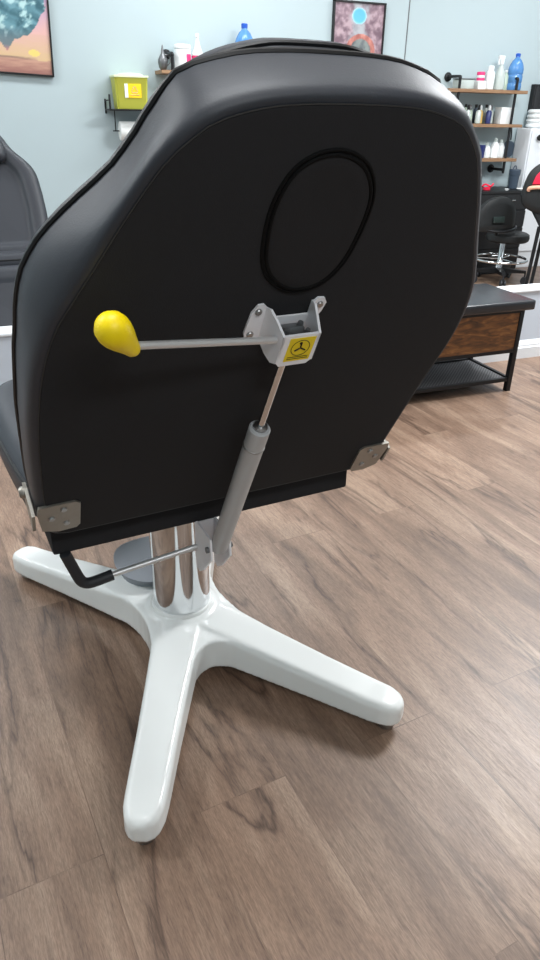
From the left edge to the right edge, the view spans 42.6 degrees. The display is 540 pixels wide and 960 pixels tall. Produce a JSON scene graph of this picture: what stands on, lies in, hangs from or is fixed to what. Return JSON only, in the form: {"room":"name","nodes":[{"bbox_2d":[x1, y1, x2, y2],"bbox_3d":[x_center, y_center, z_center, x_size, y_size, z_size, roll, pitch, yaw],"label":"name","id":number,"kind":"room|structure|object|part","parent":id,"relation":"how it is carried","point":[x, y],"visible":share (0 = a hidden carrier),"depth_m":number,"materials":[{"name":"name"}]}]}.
{"room":"service shop","nodes":[
{"label":"service shop","id":0,"kind":"room"},
{"bbox_2d":[0,266,539,959],"bbox_3d":[1.604,0.289,2.280,9.800,0.100,8.900,-10,30,-19],"label":"floor","id":1,"kind":"structure","parent":0,"point":[297,826],"depth_m":1.56,"materials":[{"name":"brown wood"}]},
{"bbox_2d":[0,136,47,326],"bbox_3d":[-1.458,-1.201,3.635,0.728,1.150,1.238,-12,31,-23],"label":"chair","id":2,"kind":"object","parent":1,"relation":"on","point":[23,212],"visible":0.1,"depth_m":3.88,"materials":[{"name":"black leather"}]},
{"bbox_3d":[-1.419,-1.131,3.615,0.700,0.174,0.544,-12,31,-23],"label":"seat","id":3,"kind":"part","parent":2,"relation":"part of","materials":[{"name":"black leather"}]},
{"bbox_3d":[-1.620,-1.574,3.859,0.681,0.683,0.423,-12,31,-23],"label":"backrest","id":4,"kind":"part","parent":2,"relation":"part of","materials":[{"name":"grey leather"}]},
{"bbox_2d":[0,38,481,844],"bbox_3d":[-0.191,-0.121,1.475,0.729,1.320,1.237,-12,31,-24],"label":"chair","id":5,"kind":"object","parent":1,"relation":"on","point":[238,310],"visible":1,"depth_m":0.91,"materials":[{"name":"black leather"}]},
{"bbox_3d":[-0.233,-0.141,1.521,0.700,0.110,0.544,-12,31,-24],"label":"seat","id":6,"kind":"part","parent":5,"relation":"part of","materials":[{"name":"grey leather"}]},
{"bbox_3d":[-0.346,0.046,1.106,0.074,0.080,0.082,-12,31,-24],"label":"hinge plate","id":7,"kind":"part","parent":5,"relation":"part of","materials":[{"name":"silver metal"}]},
{"bbox_3d":[-0.163,-0.155,0.748,0.053,0.058,0.046,-12,31,-24],"label":"lever knob","id":8,"kind":"part","parent":5,"relation":"part of","materials":[{"name":"yellow plastic"}]},
{"bbox_3d":[-0.225,0.151,1.336,0.221,0.030,0.028,-12,31,-24],"label":"height lever","id":9,"kind":"part","parent":5,"relation":"part of","materials":[{"name":"silver metal"}]},
{"bbox_3d":[-0.074,-0.165,0.835,0.210,0.039,0.010,-20,34,-34],"label":"release lever","id":10,"kind":"part","parent":5,"relation":"part of","materials":[{"name":"silver metal"}]},
{"bbox_3d":[-0.015,-0.214,1.006,0.681,0.683,0.423,-12,31,-24],"label":"backrest","id":11,"kind":"part","parent":5,"relation":"part of","materials":[{"name":"black leather"}]},
{"bbox_3d":[0.003,-0.177,0.983,0.650,0.628,0.337,-12,31,-24],"label":"panel","id":12,"kind":"part","parent":5,"relation":"part of","materials":[{"name":"black leather"}]},
{"bbox_3d":[0.002,-0.121,0.989,0.011,0.140,0.078,-14,32,-26],"label":"piston rod","id":13,"kind":"part","parent":5,"relation":"part of","materials":[{"name":"silver metal"}]},
{"bbox_3d":[0.186,-0.059,1.363,0.074,0.080,0.082,-12,31,-24],"label":"hinge plate","id":14,"kind":"part","parent":5,"relation":"part of","materials":[{"name":"silver metal"}]},
{"bbox_2d":[414,283,535,393],"bbox_3d":[0.544,-0.635,3.371,1.428,0.467,0.400,-10,30,-19],"label":"storage bench","id":15,"kind":"object","parent":1,"relation":"on","point":[491,323],"visible":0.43,"depth_m":3.38,"materials":[{"name":"brown wood"}]},
{"bbox_2d":[417,360,501,388],"bbox_3d":[0.536,-0.483,3.453,1.312,0.006,0.307,-10,30,-19],"label":"shelf","id":16,"kind":"object","parent":15,"relation":"attached to","point":[449,374],"depth_m":3.57,"materials":[{"name":"metal"}]},
{"bbox_3d":[0.537,-0.484,3.452,1.352,0.020,0.347,-10,30,-19],"label":"frame","id":17,"kind":"part","parent":15,"relation":"part of","materials":[{"name":"black metal"}]},
{"bbox_3d":[0.601,-0.631,3.200,1.320,0.214,0.024,-10,30,-19],"label":"frame rail","id":18,"kind":"part","parent":15,"relation":"part of","materials":[{"name":"black metal"}]},
{"bbox_3d":[0.601,-0.638,3.196,1.308,0.196,0.020,-10,30,-19],"label":"panel","id":19,"kind":"part","parent":15,"relation":"part of","materials":[{"name":"brown wood"}]},
{"bbox_3d":[1.220,-0.646,3.469,0.026,0.418,0.026,-10,30,-19],"label":"leg","id":20,"kind":"part","parent":15,"relation":"part of","materials":[{"name":"black metal"}]},
{"bbox_2d":[477,186,525,273],"bbox_3d":[1.860,-2.188,6.097,0.645,0.688,0.384,-10,30,-19],"label":"chest","id":21,"kind":"object","parent":1,"relation":"on","point":[484,246],"visible":0.3,"depth_m":5.99,"materials":[{"name":"black paint"}]},
{"bbox_2d":[482,183,493,189],"bbox_3d":[1.833,-2.472,5.837,0.119,0.056,0.060,-10,30,-19],"label":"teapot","id":22,"kind":"object","parent":21,"relation":"on","point":[483,185],"visible":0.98,"depth_m":5.83,"materials":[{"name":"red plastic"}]},
{"bbox_3d":[1.912,-1.928,6.074,0.613,0.172,0.016,-10,30,-19],"label":"drawer","id":23,"kind":"part","parent":21,"relation":"part of","materials":[{"name":"black paint"}]},
{"bbox_3d":[1.915,-2.084,5.990,0.613,0.167,0.016,-10,30,-19],"label":"drawer","id":24,"kind":"part","parent":21,"relation":"part of","materials":[{"name":"black paint"}]},
{"bbox_2d":[481,186,521,193],"bbox_3d":[1.861,-2.488,5.951,0.645,0.022,0.358,-10,30,-19],"label":"countertop","id":25,"kind":"structure","parent":21,"relation":"on","point":[495,189],"depth_m":5.85,"materials":[{"name":"black paint"}]},
{"bbox_3d":[1.920,-2.343,5.853,0.613,0.123,0.016,-10,30,-19],"label":"drawer","id":26,"kind":"part","parent":21,"relation":"part of","materials":[{"name":"black paint"}]},
{"bbox_2d":[508,165,520,188],"bbox_3d":[2.099,-2.605,5.957,0.098,0.187,0.098,-10,30,-19],"label":"tumbler","id":27,"kind":"object","parent":21,"relation":"on","point":[514,174],"visible":0.98,"depth_m":5.93,"materials":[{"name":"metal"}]},
{"bbox_3d":[1.918,-2.223,5.916,0.613,0.132,0.016,-10,30,-19],"label":"drawer","id":28,"kind":"part","parent":21,"relation":"part of","materials":[{"name":"black paint"}]},
{"bbox_2d":[474,196,529,285],"bbox_3d":[1.885,-1.984,5.711,0.563,0.690,0.481,1,28,1],"label":"stool","id":29,"kind":"object","parent":1,"relation":"on","point":[497,214],"visible":0.8,"depth_m":5.59,"materials":[{"name":"black leather"}]},
{"bbox_3d":[1.804,-1.761,5.813,0.205,0.040,0.052,-6,29,-13],"label":"leg","id":30,"kind":"part","parent":29,"relation":"part of","materials":[{"name":"black metal"}]},
{"bbox_3d":[1.858,-1.823,5.931,0.052,0.040,0.205,-15,32,-28],"label":"leg","id":31,"kind":"part","parent":29,"relation":"part of","materials":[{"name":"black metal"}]},
{"bbox_3d":[1.791,-2.097,5.468,0.380,0.264,0.082,-10,30,-19],"label":"backrest","id":32,"kind":"part","parent":29,"relation":"part of","materials":[{"name":"leather"}]},
{"bbox_3d":[1.913,-1.716,5.732,0.052,0.040,0.205,3,28,3],"label":"leg","id":33,"kind":"part","parent":29,"relation":"part of","materials":[{"name":"black metal"}]},
{"bbox_3d":[1.878,-2.003,5.546,0.362,0.042,0.085,-17,33,-31],"label":"rail","id":34,"kind":"part","parent":29,"relation":"part of","materials":[{"name":"black metal"}]},
{"bbox_3d":[1.964,-2.012,5.729,0.350,0.078,0.350,-10,30,-19],"label":"seat","id":35,"kind":"part","parent":29,"relation":"part of","materials":[{"name":"leather"}]},
{"bbox_3d":[2.036,-1.750,5.800,0.205,0.040,0.052,12,30,19],"label":"leg","id":36,"kind":"part","parent":29,"relation":"part of","materials":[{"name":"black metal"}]},
{"bbox_2d":[511,109,539,267],"bbox_3d":[2.434,-2.600,6.243,0.560,1.297,0.234,-10,30,-19],"label":"cabinet","id":37,"kind":"object","parent":1,"relation":"on","point":[527,142],"depth_m":6.01,"materials":[{"name":"white"}]},
{"bbox_3d":[2.462,-2.563,6.182,0.540,0.990,0.013,-10,30,-19],"label":"door","id":38,"kind":"part","parent":37,"relation":"part of","materials":[{"name":"white"}]},
{"bbox_3d":[2.304,-3.100,5.946,0.208,0.140,0.182,-10,30,-19],"label":"hose coil","id":39,"kind":"part","parent":37,"relation":"part of","materials":[{"name":"white plastic"}]},
{"bbox_2d":[521,164,539,283],"bbox_3d":[2.168,-1.946,5.350,0.540,0.974,0.264,6,28,8],"label":"chair","id":40,"kind":"object","parent":1,"relation":"on","point":[530,195],"visible":0.96,"depth_m":5.21,"materials":[{"name":"leather"}]},
{"bbox_3d":[2.164,-2.180,5.167,0.540,0.389,0.100,6,28,8],"label":"backrest","id":41,"kind":"part","parent":40,"relation":"part of","materials":[{"name":"leather"}]},
{"bbox_3d":[2.050,-1.723,5.432,0.047,0.501,0.028,6,28,8],"label":"leg","id":42,"kind":"part","parent":40,"relation":"part of","materials":[{"name":"black metal"}]},
{"bbox_3d":[2.133,-2.149,5.120,0.450,0.051,0.039,6,28,9],"label":"edge trim","id":43,"kind":"part","parent":40,"relation":"part of","materials":[{"name":"beige wood"}]},
{"bbox_3d":[2.149,-1.795,5.570,0.047,0.501,0.028,6,28,8],"label":"leg","id":44,"kind":"part","parent":40,"relation":"part of","materials":[{"name":"black metal"}]},
{"bbox_2d":[533,172,539,184],"bbox_3d":[2.147,-2.225,5.085,0.405,0.115,0.019,6,28,8],"label":"cushion","id":45,"kind":"object","parent":40,"relation":"on","point":[536,175],"depth_m":5.12,"materials":[{"name":"red fabric"}]},
{"bbox_2d":[0,0,539,217],"bbox_3d":[0.018,-2.985,5.174,9.800,2.900,0.100,-10,30,-19],"label":"wall","id":46,"kind":"structure","parent":0,"point":[59,125],"depth_m":4.86,"materials":[{"name":"paint"}]},
{"bbox_2d":[0,0,53,76],"bbox_3d":[-1.712,-2.923,4.353,0.657,0.664,0.029,-10,30,-19],"label":"framed print","id":47,"kind":"object","parent":46,"relation":"attached to","point":[25,28],"visible":1,"depth_m":4.46,"materials":[{"name":"multicoloured paper"}]},
{"bbox_2d":[104,94,141,131],"bbox_3d":[-0.949,-2.540,4.804,0.353,0.225,0.192,-10,30,-19],"label":"wall holder","id":48,"kind":"object","parent":46,"relation":"attached to","point":[109,98],"visible":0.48,"depth_m":4.71,"materials":[{"name":"black metal"}]},
{"bbox_3d":[-1.106,-2.562,4.722,0.014,0.115,0.192,-10,30,-19],"label":"post","id":49,"kind":"part","parent":48,"relation":"part of","materials":[{"name":"black metal"}]},
{"bbox_3d":[-0.949,-2.559,4.794,0.349,0.011,0.189,-10,30,-19],"label":"shelf plate","id":50,"kind":"part","parent":48,"relation":"part of","materials":[{"name":"black metal"}]},
{"bbox_2d":[118,121,134,140],"bbox_3d":[-0.939,-2.454,4.875,0.240,0.120,0.120,-10,30,-19],"label":"paper towel roll","id":51,"kind":"object","parent":48,"relation":"hanging from","point":[124,127],"visible":0.43,"depth_m":4.80,"materials":[{"name":"white paper"}]},
{"bbox_2d":[109,73,147,108],"bbox_3d":[-0.959,-2.658,4.736,0.232,0.216,0.174,-10,30,-19],"label":"bin","id":52,"kind":"object","parent":48,"relation":"on","point":[129,90],"visible":0.99,"depth_m":4.67,"materials":[{"name":"yellow plastic"}]},
{"bbox_3d":[-0.957,-2.740,4.692,0.232,0.030,0.174,-10,30,-19],"label":"lid","id":53,"kind":"part","parent":52,"relation":"part of","materials":[{"name":"white plastic"}]},
{"bbox_2d":[155,49,174,74],"bbox_3d":[-0.410,-2.868,4.863,0.760,0.252,0.200,-10,30,-19],"label":"shelf","id":54,"kind":"object","parent":46,"relation":"attached to","point":[166,51],"visible":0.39,"depth_m":4.69,"materials":[{"name":"brown wood"}]},
{"bbox_2d":[158,45,170,69],"bbox_3d":[-0.725,-2.873,4.715,0.079,0.150,0.068,8,29,13],"label":"bottle","id":55,"kind":"object","parent":54,"relation":"on","point":[162,60],"visible":0.94,"depth_m":4.71,"materials":[{"name":"grey metal"}]},
{"bbox_2d":[174,44,190,67],"bbox_3d":[-0.600,-2.900,4.760,0.114,0.159,0.114,-10,30,-19],"label":"wipes canister","id":56,"kind":"object","parent":54,"relation":"on","point":[182,52],"visible":0.76,"depth_m":4.71,"materials":[{"name":"white plastic"}]},
{"bbox_3d":[-0.599,-2.958,4.730,0.114,0.029,0.114,-10,30,-19],"label":"lid","id":57,"kind":"part","parent":56,"relation":"part of","materials":[{"name":"white plastic"}]},
{"bbox_2d":[192,33,201,58],"bbox_3d":[-0.499,-2.947,4.780,0.081,0.226,0.081,-10,30,-19],"label":"bottle","id":58,"kind":"object","parent":54,"relation":"on","point":[197,50],"visible":0.53,"depth_m":4.75,"materials":[{"name":"white plastic"}]},
{"bbox_2d":[235,23,252,41],"bbox_3d":[-0.180,-3.034,4.876,0.138,0.300,0.138,-10,30,-19],"label":"water bottle","id":59,"kind":"object","parent":54,"relation":"on","point":[244,34],"visible":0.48,"depth_m":4.80,"materials":[{"name":"blue plastic"}]},
{"bbox_2d":[331,0,386,53],"bbox_3d":[0.659,-3.262,5.231,0.430,0.580,0.029,-10,30,-19],"label":"framed print","id":60,"kind":"object","parent":46,"relation":"attached to","point":[360,24],"visible":0.44,"depth_m":5.16,"materials":[{"name":"multicoloured paper"}]},
{"bbox_2d":[404,0,410,59],"bbox_3d":[1.049,-3.178,5.467,0.007,2.800,0.004,-10,30,-19],"label":"trim","id":61,"kind":"structure","parent":46,"relation":"attached to","point":[410,0],"depth_m":5.32,"materials":[{"name":"grey metal"}]},
{"bbox_2d":[444,72,527,173],"bbox_3d":[1.725,-2.956,5.769,0.766,0.748,0.199,-10,30,-19],"label":"shelf","id":62,"kind":"object","parent":46,"relation":"attached to","point":[448,75],"visible":0.7,"depth_m":5.70,"materials":[{"name":"brown wood"}]},
{"bbox_2d":[452,78,474,88],"bbox_3d":[1.554,-3.182,5.565,0.144,0.074,0.104,-10,30,-19],"label":"storage box","id":63,"kind":"object","parent":62,"relation":"on","point":[466,83],"visible":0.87,"depth_m":5.53,"materials":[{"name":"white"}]},
{"bbox_2d":[466,105,470,116],"bbox_3d":[1.619,-2.994,5.671,0.046,0.138,0.046,-10,30,-19],"label":"ink bottle","id":64,"kind":"object","parent":62,"relation":"on","point":[468,111],"visible":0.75,"depth_m":5.65,"materials":[{"name":"white plastic"}]},
{"bbox_2d":[470,105,472,120],"bbox_3d":[1.650,-3.023,5.725,0.046,0.138,0.046,-10,30,-19],"label":"ink bottle","id":65,"kind":"object","parent":62,"relation":"on","point":[470,105],"visible":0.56,"depth_m":5.71,"materials":[{"name":"white plastic"}]},
{"bbox_2d":[472,104,477,123],"bbox_3d":[1.713,-3.053,5.780,0.039,0.142,0.040,-10,30,-19],"label":"ink bottle","id":66,"kind":"object","parent":62,"relation":"on","point":[476,105],"visible":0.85,"depth_m":5.77,"materials":[{"name":"plastic"}]},
{"bbox_2d":[474,105,480,123],"bbox_3d":[1.715,-3.011,5.706,0.046,0.138,0.046,-10,30,-19],"label":"ink bottle","id":67,"kind":"object","parent":62,"relation":"on","point":[478,112],"visible":1,"depth_m":5.70,"materials":[{"name":"white plastic"}]},
{"bbox_2d":[473,81,485,88],"bbox_3d":[1.699,-3.201,5.620,0.076,0.062,0.070,-10,30,-19],"label":"glove box","id":68,"kind":"object","parent":62,"relation":"on","point":[477,84],"visible":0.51,"depth_m":5.59,"materials":[{"name":"white cardboard"}]},
{"bbox_2d":[476,72,484,80],"bbox_3d":[1.700,-3.257,5.590,0.065,0.062,0.065,-10,30,-19],"label":"tub","id":69,"kind":"object","parent":68,"relation":"on","point":[480,75],"visible":1,"depth_m":5.57,"materials":[{"name":"pink plastic"}]},
{"bbox_2d":[480,105,482,123],"bbox_3d":[1.747,-3.039,5.760,0.046,0.138,0.046,-10,30,-19],"label":"ink bottle","id":70,"kind":"object","parent":62,"relation":"on","point":[481,105],"visible":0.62,"depth_m":5.75,"materials":[{"name":"yellow plastic"}]},
{"bbox_2d":[480,145,485,157],"bbox_3d":[1.784,-2.778,5.863,0.070,0.100,0.070,-10,30,-19],"label":"cup","id":71,"kind":"object","parent":62,"relation":"on","point":[483,147],"visible":0.37,"depth_m":5.83,"materials":[{"name":"blue plastic"}]},
{"bbox_2d":[482,105,487,123],"bbox_3d":[1.809,-3.069,5.814,0.039,0.142,0.040,-10,30,-19],"label":"ink bottle","id":72,"kind":"object","parent":62,"relation":"on","point":[486,106],"visible":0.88,"depth_m":5.80,"materials":[{"name":"plastic"}]},
{"bbox_2d":[484,142,490,157],"bbox_3d":[1.841,-2.806,5.897,0.070,0.119,0.070,-10,30,-19],"label":"bottle","id":73,"kind":"object","parent":62,"relation":"on","point":[487,149],"visible":0.81,"depth_m":5.87,"materials":[{"name":"white plastic"}]},
{"bbox_2d":[485,105,491,123],"bbox_3d":[1.812,-3.027,5.740,0.046,0.138,0.046,-10,30,-19],"label":"ink bottle","id":74,"kind":"object","parent":62,"relation":"on","point":[489,112],"visible":1,"depth_m":5.73,"materials":[{"name":"blue plastic"}]},
{"bbox_2d":[485,66,494,89],"bbox_3d":[1.786,-3.264,5.625,0.072,0.170,0.072,-10,30,-19],"label":"bottle","id":75,"kind":"object","parent":62,"relation":"on","point":[490,75],"visible":0.88,"depth_m":5.60,"materials":[{"name":"white plastic"}]},
{"bbox_2d":[490,105,493,123],"bbox_3d":[1.844,-3.056,5.794,0.046,0.138,0.046,-10,30,-19],"label":"ink bottle","id":76,"kind":"object","parent":62,"relation":"on","point":[491,105],"visible":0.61,"depth_m":5.78,"materials":[{"name":"white plastic"}]},
{"bbox_2d":[490,138,498,157],"bbox_3d":[1.913,-2.824,5.896,0.070,0.154,0.070,-10,30,-19],"label":"bottle","id":77,"kind":"object","parent":62,"relation":"on","point":[494,151],"visible":0.99,"depth_m":5.88,"materials":[{"name":"white plastic"}]},
{"bbox_2d":[493,55,505,89],"bbox_3d":[1.875,-3.311,5.639,0.084,0.243,0.085,-10,30,-19],"label":"spray bottle","id":78,"kind":"object","parent":62,"relation":"on","point":[499,80],"visible":0.94,"depth_m":5.62,"materials":[{"name":"white plastic"}]},
{"bbox_2d":[498,139,504,157],"bbox_3d":[1.973,-2.840,5.938,0.070,0.144,0.070,-10,30,-19],"label":"bottle","id":79,"kind":"object","parent":62,"relation":"on","point":[501,144],"visible":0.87,"depth_m":5.91,"materials":[{"name":"white plastic"}]},
{"bbox_2d":[493,107,514,123],"bbox_3d":[1.963,-3.057,5.816,0.132,0.124,0.092,-10,30,-19],"label":"carton","id":80,"kind":"object","parent":62,"relation":"on","point":[502,115],"visible":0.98,"depth_m":5.78,"materials":[{"name":"paper"}]},
{"bbox_3d":[1.964,-3.106,5.790,0.132,0.012,0.092,-10,30,-19],"label":"lid","id":81,"kind":"part","parent":80,"relation":"part of","materials":[{"name":"plastic"}]},
{"bbox_2d":[503,70,507,89],"bbox_3d":[1.938,-3.295,5.713,0.052,0.147,0.052,-10,30,-19],"label":"bottle","id":82,"kind":"object","parent":62,"relation":"on","point":[506,71],"visible":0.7,"depth_m":5.69,"materials":[{"name":"white plastic"}]},
{"bbox_2d":[503,128,513,157],"bbox_3d":[2.087,-2.946,6.025,0.086,0.261,0.045,-10,30,-19],"label":"pouch","id":83,"kind":"object","parent":62,"relation":"on","point":[511,144],"visible":0.44,"depth_m":6.03,"materials":[{"name":"blue fabric"}]},
{"bbox_2d":[507,53,523,89],"bbox_3d":[2.015,-3.344,5.684,0.121,0.264,0.121,-10,30,-19],"label":"water bottle","id":84,"kind":"object","parent":62,"relation":"on","point":[516,68],"visible":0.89,"depth_m":5.65,"materials":[{"name":"blue plastic"}]},
{"bbox_2d":[527,84,539,110],"bbox_3d":[2.575,-3.323,6.044,0.740,0.205,0.045,-10,30,-19],"label":"wall screen","id":85,"kind":"object","parent":46,"relation":"attached to","point":[534,100],"visible":0.74,"depth_m":5.92,"materials":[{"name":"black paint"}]},
{"bbox_2d":[0,291,539,384],"bbox_3d":[0.874,-0.815,3.805,9.600,0.388,0.110,-10,30,-19],"label":"wall","id":86,"kind":"structure","parent":0,"point":[530,327],"depth_m":3.89,"materials":[{"name":"white paint"}]},
{"bbox_2d":[0,283,539,336],"bbox_3d":[0.877,-0.987,3.714,9.600,0.013,0.126,-10,30,-19],"label":"trim","id":87,"kind":"structure","parent":86,"relation":"on","point":[5,331],"depth_m":3.86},
{"bbox_2d":[473,338,539,362],"bbox_3d":[0.895,-0.662,3.820,9.600,0.104,0.018,-10,30,-19],"label":"baseboard","id":88,"kind":"structure","parent":86,"relation":"attached to","point":[528,348],"depth_m":4.01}
]}

